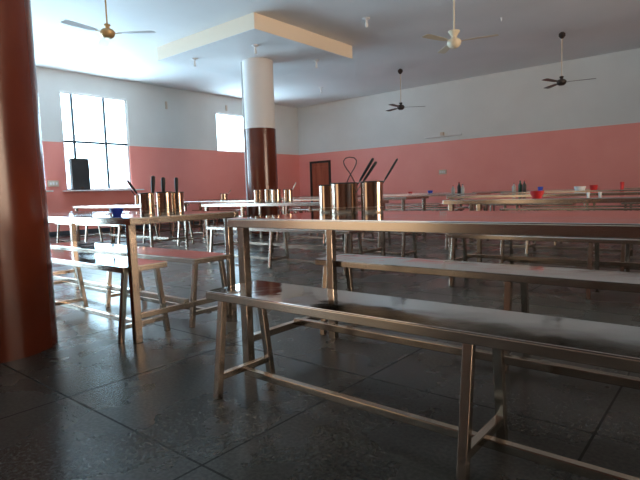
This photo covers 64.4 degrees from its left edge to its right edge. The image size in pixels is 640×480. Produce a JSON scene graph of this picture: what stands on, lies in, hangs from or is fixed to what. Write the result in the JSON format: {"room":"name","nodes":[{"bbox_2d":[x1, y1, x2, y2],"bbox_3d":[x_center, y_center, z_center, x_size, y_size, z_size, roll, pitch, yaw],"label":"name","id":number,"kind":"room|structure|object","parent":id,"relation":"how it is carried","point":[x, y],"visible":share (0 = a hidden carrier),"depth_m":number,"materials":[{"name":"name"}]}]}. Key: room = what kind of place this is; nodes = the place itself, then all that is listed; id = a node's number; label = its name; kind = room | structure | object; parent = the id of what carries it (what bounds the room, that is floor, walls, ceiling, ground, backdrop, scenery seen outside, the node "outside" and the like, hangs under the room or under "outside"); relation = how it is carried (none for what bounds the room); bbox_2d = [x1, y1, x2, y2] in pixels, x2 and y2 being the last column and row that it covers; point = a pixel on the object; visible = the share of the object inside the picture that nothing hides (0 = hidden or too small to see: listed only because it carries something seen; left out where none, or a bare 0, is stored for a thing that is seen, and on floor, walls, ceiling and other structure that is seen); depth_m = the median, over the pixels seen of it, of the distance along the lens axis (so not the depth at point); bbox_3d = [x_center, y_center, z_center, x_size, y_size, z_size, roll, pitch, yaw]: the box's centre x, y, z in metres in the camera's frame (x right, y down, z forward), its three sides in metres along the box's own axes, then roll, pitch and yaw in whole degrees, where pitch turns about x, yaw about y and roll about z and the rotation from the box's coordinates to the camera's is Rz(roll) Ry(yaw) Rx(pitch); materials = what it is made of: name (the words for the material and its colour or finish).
{"room":"eatery","nodes":[
{"label":"eatery","id":0,"kind":"room"},
{"bbox_2d":[36,66,299,231],"bbox_3d":[-7.411,-2.090,12.041,0.280,4.150,20.990,3,7,39],"label":"wall","id":1,"kind":"structure","parent":0,"point":[179,141],"depth_m":15.11,"materials":[{"name":"paint"}]},
{"bbox_2d":[47,180,58,186],"bbox_3d":[-6.676,-1.412,12.706,0.058,0.150,0.260,3,7,39],"label":"switchboard","id":2,"kind":"object","parent":1,"relation":"attached to","point":[52,183],"visible":1,"depth_m":12.69,"materials":[{"name":"beige plastic"}]},
{"bbox_2d":[59,91,131,189],"bbox_3d":[-5.992,-2.601,13.634,0.050,2.500,1.830,3,7,39],"label":"window","id":3,"kind":"structure","parent":1,"relation":"in","point":[73,140],"depth_m":13.74,"materials":[{"name":"white plastic"}]},
{"bbox_2d":[63,189,143,191],"bbox_3d":[-5.747,-1.328,13.577,0.490,0.030,2.040,3,7,39],"label":"windowsill","id":4,"kind":"structure","parent":1,"relation":"attached to","point":[110,189],"depth_m":13.35,"materials":[{"name":"paint"}]},
{"bbox_2d":[69,158,90,189],"bbox_3d":[-6.176,-1.678,13.017,0.296,0.800,0.445,3,7,39],"label":"loudspeaker","id":5,"kind":"object","parent":4,"relation":"on","point":[79,171],"visible":0.98,"depth_m":12.90,"materials":[{"name":"black plastic"}]},
{"bbox_2d":[49,213,292,235],"bbox_3d":[-7.240,-0.074,12.128,0.015,0.110,20.410,3,7,39],"label":"baseboard","id":6,"kind":"structure","parent":1,"relation":"attached to","point":[96,230],"depth_m":13.75,"materials":[{"name":"grey stone"}]},
{"bbox_2d":[216,112,243,152],"bbox_3d":[-2.869,-3.629,17.372,0.050,1.270,1.780,3,7,39],"label":"window","id":7,"kind":"structure","parent":1,"relation":"in","point":[216,112],"depth_m":17.10,"materials":[{"name":"white plastic"}]},
{"bbox_2d":[0,223,639,479],"bbox_3d":[0.789,0.444,5.549,21.360,0.200,20.990,3,7,39],"label":"floor","id":8,"kind":"structure","parent":0,"point":[90,405],"depth_m":2.24,"materials":[{"name":"stone"}]},
{"bbox_2d":[0,0,57,363],"bbox_3d":[-2.046,-1.402,2.884,0.704,4.150,0.704,3,7,39],"label":"round column","id":9,"kind":"structure","parent":8,"relation":"on","point":[28,321],"depth_m":2.87,"materials":[{"name":"paint"}]},
{"bbox_2d":[55,223,124,244],"bbox_3d":[-4.079,-0.077,9.155,2.370,0.474,0.360,3,7,39],"label":"bench","id":10,"kind":"object","parent":8,"relation":"on","point":[98,225],"visible":0.27,"depth_m":9.05,"materials":[{"name":"silver metal"}]},
{"bbox_2d":[51,249,170,343],"bbox_3d":[-1.994,0.345,3.944,2.370,0.474,0.360,3,7,39],"label":"bench","id":11,"kind":"object","parent":8,"relation":"on","point":[118,264],"visible":0.51,"depth_m":3.35,"materials":[{"name":"silver metal"}]},
{"bbox_2d":[73,203,188,247],"bbox_3d":[-3.553,-0.270,9.434,2.714,0.770,0.760,3,7,39],"label":"dining table","id":12,"kind":"object","parent":8,"relation":"on","point":[111,234],"visible":0.74,"depth_m":8.90,"materials":[{"name":"silver metal"}]},
{"bbox_2d":[134,195,139,204],"bbox_3d":[-3.182,-0.707,8.943,0.157,0.168,0.157,3,7,39],"label":"canister","id":13,"kind":"object","parent":12,"relation":"on","point":[137,202],"visible":0.44,"depth_m":8.87,"materials":[{"name":"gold metal"}]},
{"bbox_2d":[50,241,230,327],"bbox_3d":[-1.636,0.305,4.256,2.370,0.474,0.360,3,7,39],"label":"bench","id":14,"kind":"object","parent":8,"relation":"on","point":[194,258],"visible":0.7,"depth_m":3.81,"materials":[{"name":"silver metal"}]},
{"bbox_2d":[113,222,171,234],"bbox_3d":[-4.541,-0.399,12.748,2.370,0.474,0.360,3,7,39],"label":"bench","id":15,"kind":"object","parent":8,"relation":"on","point":[122,229],"visible":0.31,"depth_m":12.16,"materials":[{"name":"silver metal"}]},
{"bbox_2d":[48,211,238,343],"bbox_3d":[-1.821,0.171,4.142,2.560,0.770,0.836,3,7,39],"label":"dining table","id":16,"kind":"object","parent":8,"relation":"on","point":[130,219],"visible":0.77,"depth_m":3.37,"materials":[{"name":"silver metal"}]},
{"bbox_2d":[109,208,123,215],"bbox_3d":[-1.392,-0.193,3.478,0.094,0.050,0.094,3,7,39],"label":"bowl","id":17,"kind":"object","parent":16,"relation":"on","point":[114,211],"visible":1,"depth_m":3.45,"materials":[{"name":"blue plastic"}]},
{"bbox_2d":[138,193,154,214],"bbox_3d":[-1.160,-0.243,3.410,0.103,0.148,0.103,3,7,39],"label":"canister","id":18,"kind":"object","parent":16,"relation":"on","point":[147,203],"visible":0.98,"depth_m":3.37,"materials":[{"name":"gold metal"}]},
{"bbox_2d":[127,180,138,195],"bbox_3d":[-1.207,-0.294,3.410,0.161,0.220,0.043,-1,5,6],"label":"ladle","id":19,"kind":"object","parent":18,"relation":"in","point":[128,182],"visible":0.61,"depth_m":3.39,"materials":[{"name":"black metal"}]},
{"bbox_2d":[151,176,155,209],"bbox_3d":[-1.128,-0.308,3.407,0.049,0.244,0.047,3,7,39],"label":"ladle","id":20,"kind":"object","parent":18,"relation":"in","point":[152,177],"visible":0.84,"depth_m":3.39,"materials":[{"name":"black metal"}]},
{"bbox_2d":[156,192,172,213],"bbox_3d":[-1.061,-0.253,3.467,0.107,0.151,0.107,3,7,39],"label":"canister","id":21,"kind":"object","parent":16,"relation":"on","point":[164,199],"visible":0.98,"depth_m":3.42,"materials":[{"name":"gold metal"}]},
{"bbox_2d":[161,177,164,191],"bbox_3d":[-1.069,-0.310,3.456,0.044,0.233,0.044,3,7,39],"label":"ladle","id":22,"kind":"object","parent":21,"relation":"in","point":[162,178],"visible":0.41,"depth_m":3.44,"materials":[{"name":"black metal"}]},
{"bbox_2d":[172,192,183,213],"bbox_3d":[-1.006,-0.263,3.568,0.103,0.148,0.103,3,7,39],"label":"canister","id":23,"kind":"object","parent":16,"relation":"on","point":[177,197],"visible":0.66,"depth_m":3.53,"materials":[{"name":"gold metal"}]},
{"bbox_2d":[174,177,177,191],"bbox_3d":[-1.008,-0.322,3.561,0.044,0.233,0.044,3,7,39],"label":"ladle","id":24,"kind":"object","parent":23,"relation":"in","point":[176,178],"visible":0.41,"depth_m":3.55,"materials":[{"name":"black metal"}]},
{"bbox_2d":[113,221,193,245],"bbox_3d":[-3.328,-0.178,9.982,2.370,0.474,0.360,3,7,39],"label":"bench","id":25,"kind":"object","parent":8,"relation":"on","point":[190,226],"visible":0.37,"depth_m":9.77,"materials":[{"name":"silver metal"}]},
{"bbox_2d":[117,201,202,233],"bbox_3d":[-4.170,-0.599,13.153,2.714,0.770,0.760,3,7,39],"label":"dining table","id":26,"kind":"object","parent":8,"relation":"on","point":[176,224],"visible":0.25,"depth_m":12.60,"materials":[{"name":"silver metal"}]},
{"bbox_2d":[152,220,209,231],"bbox_3d":[-3.791,-0.500,13.575,2.370,0.474,0.360,3,7,39],"label":"bench","id":27,"kind":"object","parent":8,"relation":"on","point":[199,220],"visible":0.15,"depth_m":13.50,"materials":[{"name":"silver metal"}]},
{"bbox_2d":[172,215,252,237],"bbox_3d":[-2.381,-0.301,10.969,2.370,0.474,0.360,3,7,39],"label":"bench","id":28,"kind":"object","parent":8,"relation":"on","point":[173,231],"visible":0.44,"depth_m":11.04,"materials":[{"name":"silver metal"}]},
{"bbox_2d":[192,209,246,224],"bbox_3d":[-2.923,-0.663,15.014,2.370,0.474,0.360,3,7,39],"label":"bench","id":29,"kind":"object","parent":8,"relation":"on","point":[217,222],"visible":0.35,"depth_m":14.94,"materials":[{"name":"silver metal"}]},
{"bbox_2d":[198,198,246,221],"bbox_3d":[-2.513,-0.861,15.387,2.714,0.770,0.760,3,7,39],"label":"dining table","id":30,"kind":"object","parent":8,"relation":"on","point":[244,198],"visible":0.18,"depth_m":15.60,"materials":[{"name":"silver metal"}]},
{"bbox_2d":[184,199,284,237],"bbox_3d":[-1.971,-0.499,11.343,2.714,0.770,0.760,3,7,39],"label":"dining table","id":31,"kind":"object","parent":8,"relation":"on","point":[213,201],"visible":0.3,"depth_m":10.83,"materials":[{"name":"silver metal"}]},
{"bbox_2d":[220,194,226,200],"bbox_3d":[-2.112,-0.942,11.158,0.157,0.153,0.157,3,7,39],"label":"canister","id":32,"kind":"object","parent":31,"relation":"on","point":[223,197],"visible":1,"depth_m":11.10,"materials":[{"name":"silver metal"}]},
{"bbox_2d":[221,207,280,221],"bbox_3d":[-2.172,-0.764,15.841,2.370,0.474,0.360,3,7,39],"label":"bench","id":33,"kind":"object","parent":8,"relation":"on","point":[279,207],"visible":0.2,"depth_m":16.02,"materials":[{"name":"silver metal"}]},
{"bbox_2d":[240,57,278,233],"bbox_3d":[-1.349,-2.099,11.627,0.704,3.862,0.704,3,7,39],"label":"round column","id":34,"kind":"structure","parent":8,"relation":"on","point":[257,82],"depth_m":11.32,"materials":[{"name":"paint"}]},
{"bbox_2d":[158,28,351,77],"bbox_3d":[-1.411,-4.012,11.305,3.070,0.008,3.010,3,7,39],"label":"ceiling panel","id":35,"kind":"object","parent":34,"relation":"on","point":[223,56],"depth_m":10.90,"materials":[{"name":"paint"}]},
{"bbox_2d":[252,44,258,54],"bbox_3d":[-1.300,-3.818,10.206,0.140,0.180,0.140,3,7,39],"label":"ceiling hook","id":36,"kind":"object","parent":35,"relation":"attached to","point":[253,45],"visible":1,"depth_m":10.18,"materials":[{"name":"white plastic"}]},
{"bbox_2d":[207,225,365,274],"bbox_3d":[-0.506,0.085,6.214,2.370,0.474,0.360,3,7,39],"label":"bench","id":37,"kind":"object","parent":8,"relation":"on","point":[286,258],"visible":0.62,"depth_m":6.09,"materials":[{"name":"silver metal"}]},
{"bbox_2d":[201,200,388,268],"bbox_3d":[-0.428,-0.128,6.861,2.714,0.770,0.760,3,7,39],"label":"dining table","id":38,"kind":"object","parent":8,"relation":"on","point":[242,205],"visible":0.59,"depth_m":6.59,"materials":[{"name":"silver metal"}]},
{"bbox_2d":[254,189,262,202],"bbox_3d":[-0.846,-0.601,6.968,0.127,0.178,0.127,3,7,39],"label":"canister","id":39,"kind":"object","parent":38,"relation":"on","point":[258,194],"visible":1,"depth_m":6.92,"materials":[{"name":"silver metal"}]},
{"bbox_2d":[264,189,271,202],"bbox_3d":[-0.690,-0.599,6.891,0.131,0.178,0.131,3,7,39],"label":"canister","id":40,"kind":"object","parent":38,"relation":"on","point":[267,192],"visible":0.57,"depth_m":6.83,"materials":[{"name":"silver metal"}]},
{"bbox_2d":[271,189,280,202],"bbox_3d":[-0.584,-0.587,6.752,0.131,0.173,0.131,3,7,39],"label":"canister","id":41,"kind":"object","parent":38,"relation":"on","point":[275,193],"visible":0.96,"depth_m":6.70,"materials":[{"name":"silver metal"}]},
{"bbox_2d":[283,189,292,201],"bbox_3d":[-0.422,-0.584,6.697,0.127,0.168,0.127,3,7,39],"label":"canister","id":42,"kind":"object","parent":38,"relation":"on","point":[287,193],"visible":0.95,"depth_m":6.65,"materials":[{"name":"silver metal"}]},
{"bbox_2d":[279,209,319,212],"bbox_3d":[-0.531,-0.554,13.045,2.370,0.474,0.360,3,7,39],"label":"bench","id":43,"kind":"object","parent":8,"relation":"on","point":[295,210],"visible":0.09,"depth_m":12.82,"materials":[{"name":"silver metal"}]},
{"bbox_2d":[280,206,319,213],"bbox_3d":[-0.299,-0.852,16.143,2.370,0.474,0.360,3,7,39],"label":"bench","id":44,"kind":"object","parent":8,"relation":"on","point":[280,206],"visible":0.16,"depth_m":16.18,"materials":[{"name":"silver metal"}]},
{"bbox_2d":[281,196,360,213],"bbox_3d":[-0.121,-0.753,13.418,2.714,0.770,0.760,3,7,39],"label":"dining table","id":45,"kind":"object","parent":8,"relation":"on","point":[358,196],"visible":0.02,"depth_m":13.22,"materials":[{"name":"silver metal"}]},
{"bbox_2d":[292,207,360,212],"bbox_3d":[0.219,-0.656,13.872,2.370,0.474,0.360,3,7,39],"label":"bench","id":46,"kind":"object","parent":8,"relation":"on","point":[359,208],"visible":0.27,"depth_m":14.21,"materials":[{"name":"silver metal"}]},
{"bbox_2d":[276,232,390,246],"bbox_3d":[0.166,-0.185,8.873,2.370,0.474,0.360,3,7,39],"label":"bench","id":47,"kind":"object","parent":8,"relation":"on","point":[277,233],"visible":0.34,"depth_m":8.75,"materials":[{"name":"silver metal"}]},
{"bbox_2d":[272,232,417,257],"bbox_3d":[0.244,-0.016,7.041,2.370,0.474,0.360,3,7,39],"label":"bench","id":48,"kind":"object","parent":8,"relation":"on","point":[403,253],"visible":0.2,"depth_m":6.46,"materials":[{"name":"silver metal"}]},
{"bbox_2d":[282,196,428,244],"bbox_3d":[0.575,-0.384,9.247,2.714,0.770,0.760,3,7,39],"label":"dining table","id":49,"kind":"object","parent":8,"relation":"on","point":[403,198],"visible":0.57,"depth_m":8.65,"materials":[{"name":"silver metal"}]},
{"bbox_2d":[317,231,426,239],"bbox_3d":[0.916,-0.287,9.700,2.370,0.474,0.360,3,7,39],"label":"bench","id":50,"kind":"object","parent":8,"relation":"on","point":[368,232],"visible":0.2,"depth_m":9.44,"materials":[{"name":"silver metal"}]},
{"bbox_2d":[360,208,463,210],"bbox_3d":[1.938,-0.442,11.012,2.370,0.474,0.360,3,7,39],"label":"bench","id":51,"kind":"object","parent":8,"relation":"on","point":[386,209],"visible":0.31,"depth_m":10.70,"materials":[{"name":"silver metal"}]},
{"bbox_2d":[385,204,442,206],"bbox_3d":[2.247,-0.736,14.047,2.370,0.474,0.360,3,7,39],"label":"bench","id":52,"kind":"object","parent":8,"relation":"on","point":[411,204],"visible":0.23,"depth_m":13.57,"materials":[{"name":"silver metal"}]},
{"bbox_2d":[385,203,457,207],"bbox_3d":[2.997,-0.838,14.874,2.370,0.474,0.360,3,7,39],"label":"bench","id":53,"kind":"object","parent":8,"relation":"on","point":[392,203],"visible":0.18,"depth_m":15.02,"materials":[{"name":"silver metal"}]},
{"bbox_2d":[206,280,639,479],"bbox_3d":[0.519,0.484,1.610,2.370,0.474,0.360,3,7,39],"label":"bench","id":54,"kind":"object","parent":8,"relation":"on","point":[600,344],"visible":1,"depth_m":1.62,"materials":[{"name":"silver metal"}]},
{"bbox_2d":[383,192,464,210],"bbox_3d":[2.656,-0.935,14.421,2.714,0.770,0.760,3,7,39],"label":"dining table","id":55,"kind":"object","parent":8,"relation":"on","point":[445,192],"visible":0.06,"depth_m":13.86,"materials":[{"name":"silver metal"}]},
{"bbox_2d":[227,211,639,389],"bbox_3d":[0.842,0.290,1.972,2.714,0.770,0.760,3,7,39],"label":"dining table","id":56,"kind":"object","parent":8,"relation":"on","point":[585,224],"visible":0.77,"depth_m":2.04,"materials":[{"name":"silver metal"}]},
{"bbox_2d":[318,184,331,212],"bbox_3d":[0.052,-0.232,2.844,0.119,0.155,0.119,3,7,39],"label":"canister","id":57,"kind":"object","parent":56,"relation":"on","point":[325,198],"visible":0.57,"depth_m":2.79,"materials":[{"name":"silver metal"}]},
{"bbox_2d":[331,182,357,213],"bbox_3d":[0.132,-0.225,2.714,0.147,0.161,0.147,3,7,39],"label":"canister","id":58,"kind":"object","parent":56,"relation":"on","point":[344,195],"visible":0.99,"depth_m":2.65,"materials":[{"name":"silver metal"}]},
{"bbox_2d":[343,157,356,181],"bbox_3d":[0.162,-0.339,2.708,0.075,0.208,0.011,-2,5,0],"label":"tongs","id":59,"kind":"object","parent":58,"relation":"in","point":[346,157],"visible":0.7,"depth_m":2.70,"materials":[{"name":"black"}]},
{"bbox_2d":[357,158,373,185],"bbox_3d":[0.197,-0.296,2.689,0.182,0.270,0.043,-1,5,5],"label":"ladle","id":60,"kind":"object","parent":58,"relation":"in","point":[372,159],"visible":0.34,"depth_m":2.68,"materials":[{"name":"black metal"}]},
{"bbox_2d":[356,161,376,192],"bbox_3d":[0.208,-0.284,2.663,0.186,0.250,0.043,-1,5,5],"label":"ladle","id":61,"kind":"object","parent":58,"relation":"in","point":[375,162],"visible":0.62,"depth_m":2.66,"materials":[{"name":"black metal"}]},
{"bbox_2d":[360,181,383,212],"bbox_3d":[0.270,-0.223,2.638,0.123,0.163,0.123,3,7,39],"label":"canister","id":62,"kind":"object","parent":56,"relation":"on","point":[371,191],"visible":0.98,"depth_m":2.59,"materials":[{"name":"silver metal"}]},
{"bbox_2d":[383,158,397,182],"bbox_3d":[0.318,-0.289,2.627,0.176,0.259,0.043,-1,5,6],"label":"ladle","id":63,"kind":"object","parent":62,"relation":"in","point":[396,160],"visible":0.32,"depth_m":2.62,"materials":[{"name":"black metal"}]},
{"bbox_2d":[388,206,484,210],"bbox_3d":[2.688,-0.543,11.839,2.370,0.474,0.360,3,7,39],"label":"bench","id":64,"kind":"object","parent":8,"relation":"on","point":[483,207],"visible":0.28,"depth_m":11.71,"materials":[{"name":"silver metal"}]},
{"bbox_2d":[383,192,490,210],"bbox_3d":[2.348,-0.641,11.386,2.714,0.770,0.760,3,7,39],"label":"dining table","id":65,"kind":"object","parent":8,"relation":"on","point":[445,194],"visible":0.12,"depth_m":10.78,"materials":[{"name":"silver metal"}]},
{"bbox_2d":[457,182,460,192],"bbox_3d":[2.944,-1.108,10.757,0.072,0.240,0.072,3,7,39],"label":"bottle","id":66,"kind":"object","parent":65,"relation":"on","point":[458,186],"visible":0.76,"depth_m":10.73,"materials":[{"name":"glass"}]},
{"bbox_2d":[315,254,639,371],"bbox_3d":[0.986,0.382,2.549,2.370,0.474,0.360,3,7,39],"label":"bench","id":67,"kind":"object","parent":8,"relation":"on","point":[509,273],"visible":0.57,"depth_m":2.53,"materials":[{"name":"silver metal"}]},
{"bbox_2d":[475,203,575,210],"bbox_3d":[4.716,-0.624,12.014,2.370,0.474,0.360,3,7,39],"label":"bench","id":68,"kind":"object","parent":8,"relation":"on","point":[546,203],"visible":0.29,"depth_m":11.68,"materials":[{"name":"silver metal"}]},
{"bbox_2d":[472,189,597,210],"bbox_3d":[5.164,-0.821,12.356,2.714,0.770,0.760,3,7,39],"label":"dining table","id":69,"kind":"object","parent":8,"relation":"on","point":[560,189],"visible":0.2,"depth_m":12.11,"materials":[{"name":"silver metal"}]},
{"bbox_2d":[445,238,632,258],"bbox_3d":[2.789,-0.066,6.713,2.370,0.474,0.360,3,7,39],"label":"bench","id":70,"kind":"object","parent":8,"relation":"on","point":[527,246],"visible":0.3,"depth_m":6.60,"materials":[{"name":"silver metal"}]},
{"bbox_2d":[443,195,639,277],"bbox_3d":[2.503,0.005,4.447,2.714,0.770,0.760,3,7,39],"label":"dining table","id":71,"kind":"object","parent":8,"relation":"on","point":[610,198],"visible":0.7,"depth_m":4.62,"materials":[{"name":"silver metal"}]},
{"bbox_2d":[530,191,543,197],"bbox_3d":[1.992,-0.419,4.664,0.132,0.065,0.132,3,7,39],"label":"bowl","id":72,"kind":"object","parent":71,"relation":"on","point":[535,194],"visible":0.98,"depth_m":4.62,"materials":[{"name":"red plastic"}]},
{"bbox_2d":[446,234,639,298],"bbox_3d":[2.163,0.207,4.017,2.370,0.474,0.360,3,7,39],"label":"bench","id":73,"kind":"object","parent":8,"relation":"on","point":[590,241],"visible":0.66,"depth_m":4.10,"materials":[{"name":"silver metal"}]},
{"bbox_2d":[447,191,639,242],"bbox_3d":[3.198,-0.265,7.087,2.714,0.770,0.760,3,7,39],"label":"dining table","id":74,"kind":"object","parent":8,"relation":"on","point":[614,192],"visible":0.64,"depth_m":6.89,"materials":[{"name":"silver metal"}]},
{"bbox_2d":[499,207,639,210],"bbox_3d":[4.407,-0.330,8.979,2.370,0.474,0.360,3,7,39],"label":"bench","id":75,"kind":"object","parent":8,"relation":"on","point":[583,208],"visible":0.41,"depth_m":8.82,"materials":[{"name":"silver metal"}]},
{"bbox_2d":[500,240,639,271],"bbox_3d":[2.913,0.105,4.843,2.370,0.474,0.360,3,7,39],"label":"bench","id":76,"kind":"object","parent":8,"relation":"on","point":[621,268],"visible":0.18,"depth_m":5.12,"materials":[{"name":"silver metal"}]},
{"bbox_2d":[501,189,639,207],"bbox_3d":[4.817,-0.528,9.353,2.714,0.770,0.760,3,7,39],"label":"dining table","id":77,"kind":"object","parent":8,"relation":"on","point":[605,190],"visible":0.38,"depth_m":9.13,"materials":[{"name":"silver metal"}]},
{"bbox_2d":[512,183,515,191],"bbox_3d":[3.815,-1.034,9.992,0.072,0.180,0.072,3,7,39],"label":"bottle","id":78,"kind":"object","parent":77,"relation":"on","point":[513,186],"visible":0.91,"depth_m":9.97,"materials":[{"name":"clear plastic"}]},
{"bbox_2d":[518,181,521,191],"bbox_3d":[3.929,-1.056,9.973,0.072,0.220,0.072,3,7,39],"label":"bottle","id":79,"kind":"object","parent":77,"relation":"on","point":[520,184],"visible":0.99,"depth_m":9.95,"materials":[{"name":"green glass"}]},
{"bbox_2d":[522,180,525,191],"bbox_3d":[3.969,-1.047,9.863,0.072,0.220,0.072,3,7,39],"label":"bottle","id":80,"kind":"object","parent":77,"relation":"on","point":[524,183],"visible":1,"depth_m":9.84,"materials":[{"name":"black glass"}]},
{"bbox_2d":[574,186,585,190],"bbox_3d":[4.716,-0.937,9.218,0.200,0.075,0.200,3,7,39],"label":"bowl","id":81,"kind":"object","parent":77,"relation":"on","point":[577,188],"visible":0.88,"depth_m":9.15,"materials":[{"name":"white plastic"}]},
{"bbox_2d":[589,185,597,189],"bbox_3d":[4.922,-0.944,9.138,0.140,0.090,0.140,3,7,39],"label":"bowl","id":82,"kind":"object","parent":77,"relation":"on","point":[592,187],"visible":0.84,"depth_m":9.09,"materials":[{"name":"red plastic"}]},
{"bbox_2d":[522,205,639,210],"bbox_3d":[5.157,-0.431,9.806,2.370,0.474,0.360,3,7,39],"label":"bench","id":83,"kind":"object","parent":8,"relation":"on","point":[533,206],"visible":0.37,"depth_m":9.84,"materials":[{"name":"silver metal"}]},
{"bbox_2d":[621,203,639,210],"bbox_3d":[7.262,-0.509,9.918,2.370,0.474,0.360,3,7,39],"label":"bench","id":84,"kind":"object","parent":8,"relation":"on","point":[621,203],"visible":0.34,"depth_m":10.47,"materials":[{"name":"silver metal"}]},
{"bbox_2d":[31,0,639,107],"bbox_3d":[0.652,-3.885,5.143,21.360,0.200,20.990,3,7,39],"label":"ceiling","id":85,"kind":"structure","parent":0,"point":[528,31],"depth_m":10.72,"materials":[{"name":"paint"}]},
{"bbox_2d":[61,0,155,46],"bbox_3d":[-3.092,-3.331,7.033,1.186,1.020,1.111,3,7,39],"label":"ceiling fan","id":86,"kind":"object","parent":85,"relation":"hanging from","point":[107,33],"visible":1,"depth_m":7.08,"materials":[{"name":"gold metal"}]},
{"bbox_2d":[157,12,352,59],"bbox_3d":[-1.415,-4.155,11.291,3.080,0.280,3.020,3,7,39],"label":"trim","id":87,"kind":"structure","parent":85,"relation":"attached to","point":[253,20],"depth_m":10.05,"materials":[{"name":"beige paint"}]},
{"bbox_2d":[363,17,369,27],"bbox_3d":[0.884,-4.126,9.663,0.140,0.180,0.140,3,7,39],"label":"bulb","id":88,"kind":"object","parent":85,"relation":"attached to","point":[364,18],"visible":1,"depth_m":9.64,"materials":[{"name":"white plastic"}]},
{"bbox_2d":[386,69,424,110],"bbox_3d":[2.098,-4.092,13.767,1.192,1.090,1.095,3,7,39],"label":"ceiling fan","id":89,"kind":"object","parent":85,"relation":"hanging from","point":[399,107],"visible":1,"depth_m":13.81,"materials":[{"name":"grey metal"}]},
{"bbox_2d":[422,0,498,53],"bbox_3d":[2.114,-3.548,7.854,1.152,1.070,1.163,3,7,39],"label":"ceiling fan","id":90,"kind":"object","parent":85,"relation":"hanging from","point":[454,42],"visible":1,"depth_m":7.92,"materials":[{"name":"beige metal"}]},
{"bbox_2d":[542,32,595,88],"bbox_3d":[5.243,-3.906,10.879,1.152,1.120,1.163,3,7,39],"label":"ceiling fan","id":91,"kind":"object","parent":85,"relation":"hanging from","point":[561,81],"visible":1,"depth_m":10.95,"materials":[{"name":"grey metal"}]},
{"bbox_2d":[297,48,639,212],"bbox_3d":[7.300,-2.674,13.285,20.800,4.150,0.280,3,7,39],"label":"wall","id":92,"kind":"structure","parent":0,"point":[512,128],"depth_m":14.88,"materials":[{"name":"paint"}]},
{"bbox_2d":[310,160,330,211],"bbox_3d":[0.038,-1.949,19.208,1.000,2.060,0.120,3,7,39],"label":"door","id":93,"kind":"structure","parent":92,"relation":"in","point":[320,171],"depth_m":19.20,"materials":[{"name":"brown wood"}]},
{"bbox_2d":[424,132,460,138],"bbox_3d":[3.813,-3.288,15.864,1.240,0.150,0.084,3,7,39],"label":"tube light","id":94,"kind":"object","parent":92,"relation":"attached to","point":[441,133],"visible":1,"depth_m":15.83,"materials":[{"name":"white plastic"}]},
{"bbox_2d":[439,170,446,173],"bbox_3d":[3.858,-2.139,15.982,0.240,0.140,0.058,3,7,39],"label":"switchboard","id":95,"kind":"object","parent":92,"relation":"attached to","point":[440,171],"visible":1,"depth_m":15.95,"materials":[{"name":"beige plastic"}]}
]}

